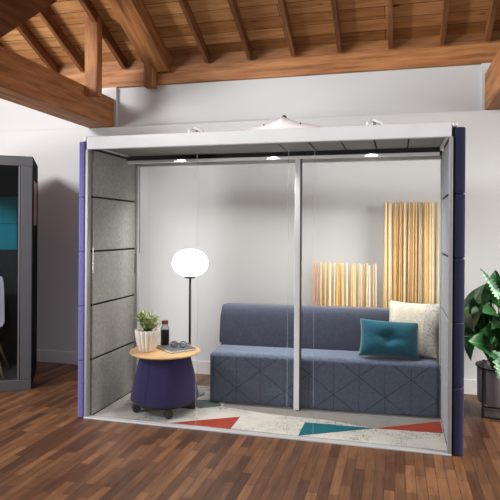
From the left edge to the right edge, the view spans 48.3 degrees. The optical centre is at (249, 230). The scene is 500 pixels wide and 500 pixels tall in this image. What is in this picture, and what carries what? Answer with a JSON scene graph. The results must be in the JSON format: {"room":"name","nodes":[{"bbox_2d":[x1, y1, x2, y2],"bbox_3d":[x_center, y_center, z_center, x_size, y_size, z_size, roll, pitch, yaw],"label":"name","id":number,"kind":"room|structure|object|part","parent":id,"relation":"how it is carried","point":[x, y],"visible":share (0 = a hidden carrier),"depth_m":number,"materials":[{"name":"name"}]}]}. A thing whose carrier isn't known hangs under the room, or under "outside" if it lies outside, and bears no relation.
{"room":"office lounge","nodes":[
{"label":"office lounge","id":0,"kind":"room"},
{"bbox_2d":[134,328,159,351],"bbox_3d":[-0.861,0.915,4.664,0.210,0.178,0.210,0,0,15],"label":"pot","id":1,"kind":"object","parent":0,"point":[146,338],"depth_m":4.60,"materials":[{"name":"beige ceramic"}]},
{"bbox_2d":[0,63,499,379],"bbox_3d":[0.344,-0.428,5.890,12.500,3.900,0.390,0,0,15],"label":"wall","id":2,"kind":"structure","parent":0,"point":[241,217],"depth_m":5.79,"materials":[{"name":"white paint"}]},
{"bbox_2d":[0,46,113,127],"bbox_3d":[-2.535,-1.323,2.986,0.298,0.326,6.825,0,0,15],"label":"tie beam","id":3,"kind":"structure","parent":2,"relation":"attached to","point":[25,82],"depth_m":5.13,"materials":[{"name":"brown wood"}]},
{"bbox_2d":[0,0,56,37],"bbox_3d":[-2.073,-1.956,4.704,0.190,0.935,1.220,0,0,15],"label":"brace","id":4,"kind":"object","parent":3,"relation":"on","point":[13,13],"visible":1,"depth_m":4.72,"materials":[{"name":"brown wood"}]},
{"bbox_2d":[85,16,101,97],"bbox_3d":[-1.593,-1.770,5.673,0.143,0.800,0.100,0,0,15],"label":"post","id":5,"kind":"object","parent":3,"relation":"attached to","point":[93,30],"visible":0.97,"depth_m":5.63,"materials":[{"name":"brown wood"}]},
{"bbox_2d":[37,349,476,394],"bbox_3d":[0.280,1.452,5.693,12.500,0.140,0.018,0,0,15],"label":"baseboard","id":6,"kind":"structure","parent":2,"relation":"attached to","point":[50,356],"depth_m":6.28,"materials":[{"name":"paint"}]},
{"bbox_2d":[46,31,499,74],"bbox_3d":[0.332,-1.856,5.812,12.500,0.124,0.012,0,0,15],"label":"trim","id":7,"kind":"structure","parent":2,"relation":"attached to","point":[469,38],"depth_m":5.72,"materials":[{"name":"brown wood"}]},
{"bbox_2d":[64,42,499,87],"bbox_3d":[0.351,-1.698,5.885,12.500,0.190,0.200,0,0,15],"label":"ceiling beam","id":8,"kind":"structure","parent":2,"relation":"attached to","point":[471,54],"depth_m":5.71,"materials":[{"name":"brown wood"}]},
{"bbox_2d":[144,66,156,88],"bbox_3d":[-1.089,-1.684,6.103,0.115,0.235,0.108,0,0,15],"label":"block","id":9,"kind":"object","parent":8,"relation":"attached to","point":[150,76],"visible":0.74,"depth_m":6.05,"materials":[{"name":"brown wood"}]},
{"bbox_2d":[485,48,499,109],"bbox_3d":[1.496,-1.313,1.925,0.305,0.356,6.825,0,0,15],"label":"tie beam","id":10,"kind":"structure","parent":2,"relation":"attached to","point":[492,75],"depth_m":4.84,"materials":[{"name":"brown wood"}]},
{"bbox_2d":[0,362,499,499],"bbox_3d":[-0.751,1.565,1.775,12.500,0.100,9.000,0,0,15],"label":"floor","id":11,"kind":"structure","parent":0,"point":[48,451],"depth_m":3.65,"materials":[{"name":"brown wood"}]},
{"bbox_2d":[0,155,37,391],"bbox_3d":[-2.753,0.394,5.540,1.156,2.217,0.900,0,0,-18],"label":"booth","id":12,"kind":"object","parent":11,"relation":"on","point":[18,174],"visible":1,"depth_m":5.51,"materials":[{"name":"grey metal"}]},
{"bbox_2d":[0,276,8,378],"bbox_3d":[-2.729,0.968,5.638,0.516,0.977,0.532,0,0,-18],"label":"shell chair","id":13,"kind":"object","parent":12,"relation":"on","point":[2,296],"visible":1,"depth_m":5.83,"materials":[{"name":"white plastic"}]},
{"bbox_3d":[-2.498,1.248,5.503,0.194,0.420,0.034,0,0,25],"label":"leg","id":14,"kind":"part","parent":13,"relation":"part of","materials":[{"name":"brown wood"}]},
{"bbox_3d":[-2.599,1.247,5.817,0.034,0.420,0.194,0,0,29],"label":"leg","id":15,"kind":"part","parent":13,"relation":"part of","materials":[{"name":"brown wood"}]},
{"bbox_3d":[-2.951,0.704,5.891,0.900,0.995,0.029,0,0,-18],"label":"dark panel","id":16,"kind":"part","parent":12,"relation":"part of","materials":[{"name":"fabric"}]},
{"bbox_3d":[-2.946,0.061,5.889,0.900,0.280,0.034,0,0,-18],"label":"acoustic panel","id":17,"kind":"part","parent":12,"relation":"part of","materials":[{"name":"teal fabric"}]},
{"bbox_3d":[-2.944,-0.224,5.889,0.900,0.280,0.034,0,0,-18],"label":"acoustic panel","id":18,"kind":"part","parent":12,"relation":"part of","materials":[{"name":"teal fabric"}]},
{"bbox_3d":[-2.633,1.454,5.134,1.150,0.098,0.050,0,0,-18],"label":"frame sill","id":19,"kind":"part","parent":12,"relation":"part of","materials":[{"name":"grey metal"}]},
{"bbox_3d":[-2.626,0.394,5.134,0.934,2.020,0.030,0,0,-18],"label":"door frame","id":20,"kind":"part","parent":12,"relation":"part of","materials":[{"name":"grey metal"}]},
{"bbox_3d":[-2.238,0.397,5.733,0.047,2.217,0.848,0,0,-18],"label":"panel","id":21,"kind":"part","parent":12,"relation":"part of","materials":[{"name":"grey metal"}]},
{"bbox_2d":[94,385,446,450],"bbox_3d":[0.178,1.516,4.704,2.735,0.011,1.063,0,0,15],"label":"rug","id":22,"kind":"object","parent":11,"relation":"on","point":[355,427],"visible":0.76,"depth_m":4.43,"materials":[{"name":"beige fabric"}]},
{"bbox_2d":[129,343,200,418],"bbox_3d":[-0.716,1.255,4.700,0.592,0.500,0.592,0,0,15],"label":"side table","id":23,"kind":"object","parent":22,"relation":"on","point":[163,380],"visible":0.94,"depth_m":4.50,"materials":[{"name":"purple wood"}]},
{"bbox_2d":[134,309,160,351],"bbox_3d":[-0.858,0.827,4.655,0.221,0.355,0.225,0,0,20],"label":"potted succulent","id":24,"kind":"object","parent":23,"relation":"on","point":[147,336],"visible":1,"depth_m":4.61,"materials":[{"name":"green plant"}]},
{"bbox_2d":[161,320,168,344],"bbox_3d":[-0.735,0.889,4.819,0.075,0.231,0.075,0,0,15],"label":"bottle","id":25,"kind":"object","parent":23,"relation":"on","point":[164,332],"visible":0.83,"depth_m":4.79,"materials":[{"name":"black glass"}]},
{"bbox_2d":[157,343,195,353],"bbox_3d":[-0.629,0.995,4.734,0.236,0.020,0.270,0,0,-35],"label":"notebook","id":26,"kind":"object","parent":23,"relation":"on","point":[167,348],"visible":0.78,"depth_m":4.68,"materials":[{"name":"paper"}]},
{"bbox_2d":[170,341,189,347],"bbox_3d":[-0.593,0.958,4.767,0.154,0.056,0.153,0,0,7],"label":"eyeglasses","id":27,"kind":"object","parent":26,"relation":"on","point":[172,341],"visible":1,"depth_m":4.70,"materials":[{"name":"black metal"}]},
{"bbox_2d":[172,249,207,396],"bbox_3d":[-0.556,0.837,5.153,0.332,1.338,0.332,0,0,15],"label":"floor lamp","id":28,"kind":"object","parent":22,"relation":"on","point":[189,263],"visible":0.89,"depth_m":5.05,"materials":[{"name":"white opal glass"},{"name":"black metal"}]},
{"bbox_3d":[-0.553,0.296,5.153,0.332,0.256,0.332,0,0,15],"label":"lamp shade","id":29,"kind":"part","parent":28,"relation":"part of","materials":[{"name":"white"}]},
{"bbox_2d":[210,303,438,416],"bbox_3d":[0.656,1.113,5.043,1.943,0.802,0.655,0,0,12],"label":"bench sofa","id":30,"kind":"object","parent":22,"relation":"on","point":[253,363],"visible":0.73,"depth_m":4.83,"materials":[{"name":"blue fabric"}]},
{"bbox_3d":[0.692,0.896,5.207,1.935,0.368,0.320,0,0,12],"label":"backrest","id":31,"kind":"part","parent":30,"relation":"part of","materials":[{"name":"blue fabric"}]},
{"bbox_3d":[0.655,1.292,5.043,1.943,0.432,0.655,0,0,12],"label":"seat","id":32,"kind":"part","parent":30,"relation":"part of","materials":[{"name":"blue fabric"}]},
{"bbox_2d":[358,318,418,360],"bbox_3d":[1.179,0.918,4.728,0.514,0.322,0.196,0,0,9],"label":"cushion","id":33,"kind":"object","parent":30,"relation":"on","point":[378,338],"visible":1,"depth_m":4.67,"materials":[{"name":"teal fabric"}]},
{"bbox_2d":[389,300,438,359],"bbox_3d":[1.408,0.848,4.812,0.457,0.461,0.213,0,0,33],"label":"cushion","id":34,"kind":"object","parent":30,"relation":"on","point":[426,316],"visible":0.63,"depth_m":4.72,"materials":[{"name":"beige fabric"}]},
{"bbox_2d":[78,115,465,455],"bbox_3d":[0.144,0.290,4.571,2.944,2.461,0.918,0,0,15],"label":"pod","id":35,"kind":"object","parent":11,"relation":"on","point":[109,166],"visible":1,"depth_m":4.50,"materials":[{"name":"fabric"}]},
{"bbox_3d":[-1.260,1.282,4.918,0.063,0.456,0.858,0,0,15],"label":"upholstered panel","id":36,"kind":"part","parent":35,"relation":"part of","materials":[{"name":"fabric"}]},
{"bbox_3d":[-1.255,0.390,4.918,0.063,0.433,0.858,0,0,15],"label":"upholstered panel","id":37,"kind":"part","parent":35,"relation":"part of","materials":[{"name":"fabric"}]},
{"bbox_3d":[-1.258,0.830,4.918,0.063,0.437,0.858,0,0,15],"label":"upholstered panel","id":38,"kind":"part","parent":35,"relation":"part of","materials":[{"name":"fabric"}]},
{"bbox_3d":[-1.252,-0.050,4.918,0.063,0.437,0.858,0,0,15],"label":"upholstered panel","id":39,"kind":"part","parent":35,"relation":"part of","materials":[{"name":"fabric"}]},
{"bbox_3d":[-1.314,0.427,4.513,0.024,2.170,0.054,0,0,15],"label":"edge trim","id":40,"kind":"part","parent":35,"relation":"part of","materials":[{"name":"metal"}]},
{"bbox_3d":[-1.249,-0.497,4.918,0.063,0.447,0.858,0,0,15],"label":"upholstered panel","id":41,"kind":"part","parent":35,"relation":"part of","materials":[{"name":"fabric"}]},
{"bbox_3d":[-0.936,0.449,5.259,0.243,2.103,0.008,0,0,15],"label":"glass pane","id":42,"kind":"part","parent":35,"relation":"part of","materials":[{"name":"clear glass"}]},
{"bbox_3d":[-0.846,0.424,4.414,0.891,2.154,0.008,0,0,15],"label":"glass pane","id":43,"kind":"part","parent":35,"relation":"part of","materials":[{"name":"clear glass"}]},
{"bbox_3d":[-0.272,0.448,4.876,1.336,2.112,0.008,0,0,15],"label":"glass pane","id":44,"kind":"part","parent":35,"relation":"part of","materials":[{"name":"clear glass"}]},
{"bbox_3d":[-0.063,0.429,4.208,0.704,2.154,0.008,0,0,15],"label":"glass pane","id":45,"kind":"part","parent":35,"relation":"part of","materials":[{"name":"clear glass"}]},
{"bbox_3d":[0.147,-0.679,4.542,2.742,0.028,0.775,0,0,15],"label":"ceiling trim","id":46,"kind":"part","parent":35,"relation":"part of","materials":[{"name":"white paint"}]},
{"bbox_3d":[0.192,-0.619,4.765,2.713,0.024,0.055,0,0,15],"label":"sliding rail","id":47,"kind":"part","parent":35,"relation":"part of","materials":[{"name":"silver metal"}]},
{"bbox_2d":[247,115,319,129],"bbox_3d":[0.278,-0.842,4.528,0.720,0.195,0.340,0,0,15],"label":"roof vent","id":48,"kind":"object","parent":35,"relation":"attached to","point":[282,123],"depth_m":4.40,"materials":[{"name":"white metal"}]},
{"bbox_3d":[0.240,-0.612,4.947,2.777,0.031,0.045,0,0,15],"label":"header rail","id":49,"kind":"part","parent":35,"relation":"part of","materials":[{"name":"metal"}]},
{"bbox_3d":[0.374,0.431,4.093,0.188,2.154,0.008,0,0,15],"label":"glass pane","id":50,"kind":"part","parent":35,"relation":"part of","materials":[{"name":"clear glass"}]},
{"bbox_3d":[0.976,0.456,4.548,1.121,2.112,0.008,0,0,15],"label":"glass pane","id":51,"kind":"part","parent":35,"relation":"part of","materials":[{"name":"clear glass"}]},
{"bbox_3d":[0.919,0.435,3.950,0.927,2.154,0.008,0,0,15],"label":"glass pane","id":52,"kind":"part","parent":35,"relation":"part of","materials":[{"name":"clear glass"}]},
{"bbox_3d":[1.367,0.444,3.808,0.024,2.170,0.054,0,0,15],"label":"edge trim","id":53,"kind":"part","parent":35,"relation":"part of","materials":[{"name":"metal"}]},
{"bbox_3d":[1.529,-0.479,4.187,0.080,0.447,0.858,0,0,15],"label":"upholstered panel","id":54,"kind":"part","parent":35,"relation":"part of","materials":[{"name":"blue fabric"}]},
{"bbox_3d":[1.518,1.299,4.187,0.080,0.456,0.858,0,0,15],"label":"upholstered panel","id":55,"kind":"part","parent":35,"relation":"part of","materials":[{"name":"blue fabric"}]},
{"bbox_3d":[1.521,0.848,4.187,0.080,0.437,0.858,0,0,15],"label":"upholstered panel","id":56,"kind":"part","parent":35,"relation":"part of","materials":[{"name":"blue fabric"}]},
{"bbox_3d":[1.523,0.408,4.187,0.080,0.433,0.858,0,0,15],"label":"upholstered panel","id":57,"kind":"part","parent":35,"relation":"part of","materials":[{"name":"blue fabric"}]},
{"bbox_3d":[1.526,-0.032,4.187,0.080,0.437,0.858,0,0,15],"label":"upholstered panel","id":58,"kind":"part","parent":35,"relation":"part of","materials":[{"name":"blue fabric"}]},
{"bbox_2d":[313,262,376,307],"bbox_3d":[0.925,0.920,5.448,0.685,1.212,0.085,0,0,15],"label":"screen","id":59,"kind":"object","parent":11,"relation":"on","point":[353,267],"visible":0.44,"depth_m":5.42,"materials":[{"name":"yellow wood"}]},
{"bbox_3d":[0.631,0.905,5.523,0.025,1.167,0.025,0,0,-8],"label":"rod","id":60,"kind":"part","parent":59,"relation":"part of","materials":[{"name":"beige wood"}]},
{"bbox_3d":[0.656,0.908,5.517,0.026,1.162,0.022,0,0,-8],"label":"rod","id":61,"kind":"part","parent":59,"relation":"part of","materials":[{"name":"beige wood"}]},
{"bbox_3d":[0.702,0.901,5.482,0.029,1.177,0.019,0,0,15],"label":"rod","id":62,"kind":"part","parent":59,"relation":"part of","materials":[{"name":"yellow wood"}]},
{"bbox_3d":[0.735,0.901,5.495,0.027,1.177,0.022,0,0,37],"label":"rod","id":63,"kind":"part","parent":59,"relation":"part of","materials":[{"name":"yellow wood"}]},
{"bbox_3d":[0.779,0.902,5.507,0.020,1.177,0.020,0,0,-8],"label":"rod","id":64,"kind":"part","parent":59,"relation":"part of","materials":[{"name":"yellow wood"}]},
{"bbox_3d":[0.786,0.907,5.482,0.025,1.167,0.025,0,0,37],"label":"rod","id":65,"kind":"part","parent":59,"relation":"part of","materials":[{"name":"yellow wood"}]},
{"bbox_3d":[0.826,0.905,5.494,0.024,1.170,0.019,0,0,37],"label":"rod","id":66,"kind":"part","parent":59,"relation":"part of","materials":[{"name":"beige wood"}]},
{"bbox_3d":[0.851,0.905,5.464,0.032,1.172,0.026,0,0,37],"label":"rod","id":67,"kind":"part","parent":59,"relation":"part of","materials":[{"name":"yellow wood"}]},
{"bbox_3d":[0.875,0.904,5.482,0.021,1.172,0.021,0,0,37],"label":"rod","id":68,"kind":"part","parent":59,"relation":"part of","materials":[{"name":"yellow wood"}]},
{"bbox_3d":[0.899,0.903,5.430,0.019,1.175,0.016,0,0,37],"label":"rod","id":69,"kind":"part","parent":59,"relation":"part of","materials":[{"name":"yellow wood"}]},
{"bbox_3d":[0.912,0.907,5.426,0.026,1.167,0.017,0,0,15],"label":"rod","id":70,"kind":"part","parent":59,"relation":"part of","materials":[{"name":"yellow wood"}]},
{"bbox_3d":[0.938,0.906,5.420,0.020,1.170,0.020,0,0,37],"label":"rod","id":71,"kind":"part","parent":59,"relation":"part of","materials":[{"name":"beige wood"}]},
{"bbox_3d":[0.982,0.911,5.431,0.028,1.160,0.017,0,0,15],"label":"rod","id":72,"kind":"part","parent":59,"relation":"part of","materials":[{"name":"wood"}]},
{"bbox_3d":[1.010,0.912,5.424,0.019,1.159,0.017,0,0,37],"label":"rod","id":73,"kind":"part","parent":59,"relation":"part of","materials":[{"name":"yellow wood"}]},
{"bbox_3d":[1.025,0.904,5.420,0.025,1.176,0.020,0,0,37],"label":"rod","id":74,"kind":"part","parent":59,"relation":"part of","materials":[{"name":"yellow wood"}]},
{"bbox_3d":[1.063,0.905,5.432,0.026,1.174,0.026,0,0,37],"label":"rod","id":75,"kind":"part","parent":59,"relation":"part of","materials":[{"name":"beige wood"}]},
{"bbox_3d":[1.084,0.910,5.404,0.023,1.163,0.020,0,0,37],"label":"rod","id":76,"kind":"part","parent":59,"relation":"part of","materials":[{"name":"yellow wood"}]},
{"bbox_3d":[1.106,0.909,5.421,0.019,1.166,0.019,0,0,-8],"label":"rod","id":77,"kind":"part","parent":59,"relation":"part of","materials":[{"name":"beige wood"}]},
{"bbox_3d":[1.128,0.904,5.392,0.020,1.176,0.019,0,0,-8],"label":"rod","id":78,"kind":"part","parent":59,"relation":"part of","materials":[{"name":"beige wood"}]},
{"bbox_3d":[1.155,0.913,5.361,0.033,1.159,0.026,0,0,-8],"label":"rod","id":79,"kind":"part","parent":59,"relation":"part of","materials":[{"name":"beige wood"}]},
{"bbox_3d":[1.187,0.912,5.377,0.019,1.162,0.018,0,0,-8],"label":"rod","id":80,"kind":"part","parent":59,"relation":"part of","materials":[{"name":"beige wood"}]},
{"bbox_3d":[1.214,0.905,5.369,0.019,1.174,0.017,0,0,-8],"label":"rod","id":81,"kind":"part","parent":59,"relation":"part of","materials":[{"name":"beige wood"}]},
{"bbox_2d":[383,201,441,365],"bbox_3d":[1.543,0.626,5.286,0.600,1.807,0.085,0,0,15],"label":"screen","id":82,"kind":"object","parent":11,"relation":"on","point":[391,291],"visible":0.53,"depth_m":5.28,"materials":[{"name":"beige wood"}]},
{"bbox_3d":[1.282,0.616,5.329,0.028,1.754,0.019,0,0,15],"label":"rod","id":83,"kind":"part","parent":82,"relation":"part of","materials":[{"name":"beige wood"}]},
{"bbox_3d":[1.300,0.612,5.325,0.025,1.764,0.023,0,0,37],"label":"rod","id":84,"kind":"part","parent":82,"relation":"part of","materials":[{"name":"yellow wood"}]},
{"bbox_3d":[1.322,0.612,5.317,0.030,1.763,0.023,0,0,-8],"label":"rod","id":85,"kind":"part","parent":82,"relation":"part of","materials":[{"name":"beige wood"}]},
{"bbox_3d":[1.323,0.616,5.319,0.026,1.754,0.026,0,0,37],"label":"rod","id":86,"kind":"part","parent":82,"relation":"part of","materials":[{"name":"beige wood"}]},
{"bbox_3d":[1.343,0.617,5.312,0.026,1.754,0.021,0,0,-8],"label":"rod","id":87,"kind":"part","parent":82,"relation":"part of","materials":[{"name":"beige wood"}]},
{"bbox_3d":[1.375,0.613,5.351,0.022,1.762,0.022,0,0,37],"label":"rod","id":88,"kind":"part","parent":82,"relation":"part of","materials":[{"name":"beige wood"}]},
{"bbox_3d":[1.365,0.614,5.308,0.026,1.759,0.023,0,0,15],"label":"rod","id":89,"kind":"part","parent":82,"relation":"part of","materials":[{"name":"wood"}]},
{"bbox_3d":[1.380,0.614,5.303,0.023,1.759,0.019,0,0,-8],"label":"rod","id":90,"kind":"part","parent":82,"relation":"part of","materials":[{"name":"wood"}]},
{"bbox_3d":[1.404,0.609,5.321,0.027,1.771,0.024,0,0,37],"label":"rod","id":91,"kind":"part","parent":82,"relation":"part of","materials":[{"name":"beige wood"}]},
{"bbox_3d":[1.406,0.617,5.319,0.018,1.753,0.018,0,0,37],"label":"rod","id":92,"kind":"part","parent":82,"relation":"part of","materials":[{"name":"beige wood"}]},
{"bbox_3d":[1.417,0.610,5.295,0.025,1.768,0.019,0,0,-8],"label":"rod","id":93,"kind":"part","parent":82,"relation":"part of","materials":[{"name":"beige wood"}]},
{"bbox_3d":[1.435,0.609,5.290,0.024,1.771,0.021,0,0,37],"label":"rod","id":94,"kind":"part","parent":82,"relation":"part of","materials":[{"name":"wood"}]},
{"bbox_3d":[1.460,0.613,5.282,0.024,1.763,0.024,0,0,37],"label":"rod","id":95,"kind":"part","parent":82,"relation":"part of","materials":[{"name":"beige wood"}]},
{"bbox_3d":[1.473,0.612,5.302,0.029,1.765,0.021,0,0,15],"label":"rod","id":96,"kind":"part","parent":82,"relation":"part of","materials":[{"name":"beige wood"}]},
{"bbox_3d":[1.490,0.616,5.320,0.024,1.757,0.024,0,0,37],"label":"rod","id":97,"kind":"part","parent":82,"relation":"part of","materials":[{"name":"beige wood"}]},
{"bbox_3d":[1.505,0.610,5.293,0.024,1.769,0.024,0,0,37],"label":"rod","id":98,"kind":"part","parent":82,"relation":"part of","materials":[{"name":"beige wood"}]},
{"bbox_3d":[1.519,0.613,5.267,0.024,1.763,0.023,0,0,37],"label":"rod","id":99,"kind":"part","parent":82,"relation":"part of","materials":[{"name":"brown wood"}]},
{"bbox_3d":[1.546,0.618,5.304,0.030,1.754,0.023,0,0,-8],"label":"rod","id":100,"kind":"part","parent":82,"relation":"part of","materials":[{"name":"wood"}]},
{"bbox_3d":[1.539,0.616,5.284,0.023,1.757,0.018,0,0,37],"label":"rod","id":101,"kind":"part","parent":82,"relation":"part of","materials":[{"name":"beige wood"}]},
{"bbox_3d":[1.572,0.612,5.276,0.027,1.766,0.023,0,0,37],"label":"rod","id":102,"kind":"part","parent":82,"relation":"part of","materials":[{"name":"wood"}]},
{"bbox_3d":[1.594,0.616,5.270,0.021,1.759,0.018,0,0,37],"label":"rod","id":103,"kind":"part","parent":82,"relation":"part of","materials":[{"name":"beige wood"}]},
{"bbox_3d":[1.605,0.612,5.266,0.025,1.766,0.021,0,0,37],"label":"rod","id":104,"kind":"part","parent":82,"relation":"part of","materials":[{"name":"beige wood"}]},
{"bbox_3d":[1.619,0.612,5.263,0.024,1.767,0.024,0,0,37],"label":"rod","id":105,"kind":"part","parent":82,"relation":"part of","materials":[{"name":"beige wood"}]},
{"bbox_3d":[1.641,0.617,5.257,0.024,1.757,0.022,0,0,37],"label":"rod","id":106,"kind":"part","parent":82,"relation":"part of","materials":[{"name":"beige wood"}]},
{"bbox_3d":[1.647,0.610,5.233,0.023,1.770,0.021,0,0,-8],"label":"rod","id":107,"kind":"part","parent":82,"relation":"part of","materials":[{"name":"beige wood"}]},
{"bbox_3d":[1.663,0.612,5.230,0.026,1.768,0.024,0,0,37],"label":"rod","id":108,"kind":"part","parent":82,"relation":"part of","materials":[{"name":"beige wood"}]},
{"bbox_3d":[1.685,0.615,5.223,0.026,1.761,0.026,0,0,15],"label":"rod","id":109,"kind":"part","parent":82,"relation":"part of","materials":[{"name":"beige wood"}]},
{"bbox_3d":[1.711,0.613,5.217,0.034,1.766,0.026,0,0,15],"label":"rod","id":110,"kind":"part","parent":82,"relation":"part of","materials":[{"name":"beige wood"}]},
{"bbox_3d":[1.712,0.618,5.238,0.030,1.755,0.025,0,0,37],"label":"rod","id":111,"kind":"part","parent":82,"relation":"part of","materials":[{"name":"beige wood"}]},
{"bbox_3d":[1.749,0.615,5.251,0.028,1.762,0.022,0,0,37],"label":"rod","id":112,"kind":"part","parent":82,"relation":"part of","materials":[{"name":"beige wood"}]},
{"bbox_3d":[1.747,0.617,5.253,0.026,1.758,0.024,0,0,-8],"label":"rod","id":113,"kind":"part","parent":82,"relation":"part of","materials":[{"name":"beige wood"}]},
{"bbox_3d":[1.750,0.617,5.206,0.019,1.758,0.017,0,0,37],"label":"rod","id":114,"kind":"part","parent":82,"relation":"part of","materials":[{"name":"beige wood"}]},
{"bbox_3d":[1.762,0.612,5.204,0.021,1.769,0.017,0,0,37],"label":"rod","id":115,"kind":"part","parent":82,"relation":"part of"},
{"bbox_2d":[464,268,499,419],"bbox_3d":[2.145,0.880,4.654,0.800,1.306,1.000,0,0,15],"label":"potted plant","id":116,"kind":"object","parent":11,"relation":"on","point":[481,319],"visible":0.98,"depth_m":4.49,"materials":[{"name":"green plant"}]},
{"bbox_3d":[1.902,1.323,4.555,0.016,0.418,0.016,0,0,15],"label":"stand leg","id":117,"kind":"part","parent":116,"relation":"part of","materials":[{"name":"black metal"}]},
{"bbox_3d":[2.096,1.275,4.630,0.392,0.307,0.392,0,0,15],"label":"planter","id":118,"kind":"part","parent":116,"relation":"part of","materials":[{"name":"grey metal"}]},
{"bbox_3d":[2.035,1.521,4.496,0.293,0.014,0.016,0,0,24],"label":"stand rail","id":119,"kind":"part","parent":116,"relation":"part of","materials":[{"name":"black metal"}]},
{"bbox_2d":[0,0,499,66],"bbox_3d":[-0.382,-3.251,3.064,12.500,2.946,6.307,0,0,15],"label":"ceiling","id":120,"kind":"structure","parent":0,"point":[311,21],"depth_m":5.52,"materials":[{"name":"brown wood"}]},
{"bbox_2d":[16,23,57,71],"bbox_3d":[-2.963,-3.160,3.749,0.046,2.679,5.680,0,0,15],"label":"rafter","id":121,"kind":"object","parent":120,"relation":"attached to","point":[23,29],"visible":0.55,"depth_m":6.11,"materials":[{"name":"brown wood"}]},
{"bbox_2d":[38,9,84,71],"bbox_3d":[-2.615,-3.157,3.658,0.046,2.679,5.680,0,0,15],"label":"rafter","id":122,"kind":"object","parent":120,"relation":"attached to","point":[44,15],"visible":0.76,"depth_m":5.95,"materials":[{"name":"brown wood"}]},
{"bbox_2d":[78,0,126,68],"bbox_3d":[-2.112,-3.154,3.525,0.046,2.679,5.680,0,0,15],"label":"rafter","id":123,"kind":"object","parent":120,"relation":"attached to","point":[87,5],"visible":1,"depth_m":5.83,"materials":[{"name":"brown wood"}]},
{"bbox_2d":[107,0,171,71],"bbox_3d":[-1.694,-3.115,3.398,0.245,2.751,5.713,0,0,15],"label":"rafter","id":124,"kind":"object","parent":120,"relation":"attached to","point":[134,17],"visible":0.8,"depth_m":5.61,"materials":[{"name":"brown wood"}]},
{"bbox_2d":[178,0,209,62],"bbox_3d":[-1.164,-3.148,3.276,0.046,2.679,5.680,0,0,15],"label":"rafter","id":125,"kind":"object","parent":120,"relation":"attached to","point":[184,5],"visible":1,"depth_m":5.59,"materials":[{"name":"brown wood"}]},
{"bbox_2d":[227,0,251,59],"bbox_3d":[-0.710,-3.145,3.156,0.046,2.679,5.680,0,0,15],"label":"rafter","id":126,"kind":"object","parent":120,"relation":"attached to","point":[233,5],"visible":1,"depth_m":5.49,"materials":[{"name":"brown wood"}]},
{"bbox_2d":[278,0,295,55],"bbox_3d":[-0.260,-3.143,3.038,0.046,2.679,5.680,0,0,15],"label":"rafter","id":127,"kind":"object","parent":120,"relation":"attached to","point":[282,3],"visible":1,"depth_m":5.40,"materials":[{"name":"brown wood"}]},
{"bbox_2d":[330,0,341,52],"bbox_3d":[0.199,-3.140,2.917,0.046,2.679,5.680,0,0,15],"label":"rafter","id":128,"kind":"object","parent":120,"relation":"attached to","point":[334,6],"visible":1,"depth_m":5.29,"materials":[{"name":"brown wood"}]},
{"bbox_2d":[387,0,392,48],"bbox_3d":[0.683,-3.137,2.790,0.046,2.679,5.680,0,0,15],"label":"rafter","id":129,"kind":"object","parent":120,"relation":"attached to","point":[389,2],"visible":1,"depth_m":5.20,"materials":[{"name":"brown wood"}]},
{"bbox_2d":[440,0,449,44],"bbox_3d":[1.152,-3.134,2.667,0.046,2.679,5.680,0,0,15],"label":"rafter","id":130,"kind":"object","parent":120,"relation":"attached to","point":[445,10],"visible":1,"depth_m":5.11,"materials":[{"name":"brown wood"}]},
{"bbox_2d":[485,0,498,41],"bbox_3d":[1.543,-3.131,2.563,0.046,2.679,5.680,0,0,15],"label":"rafter","id":131,"kind":"object","parent":120,"relation":"attached to","point":[494,3],"visible":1,"depth_m":5.04,"materials":[{"name":"brown wood"}]}
]}

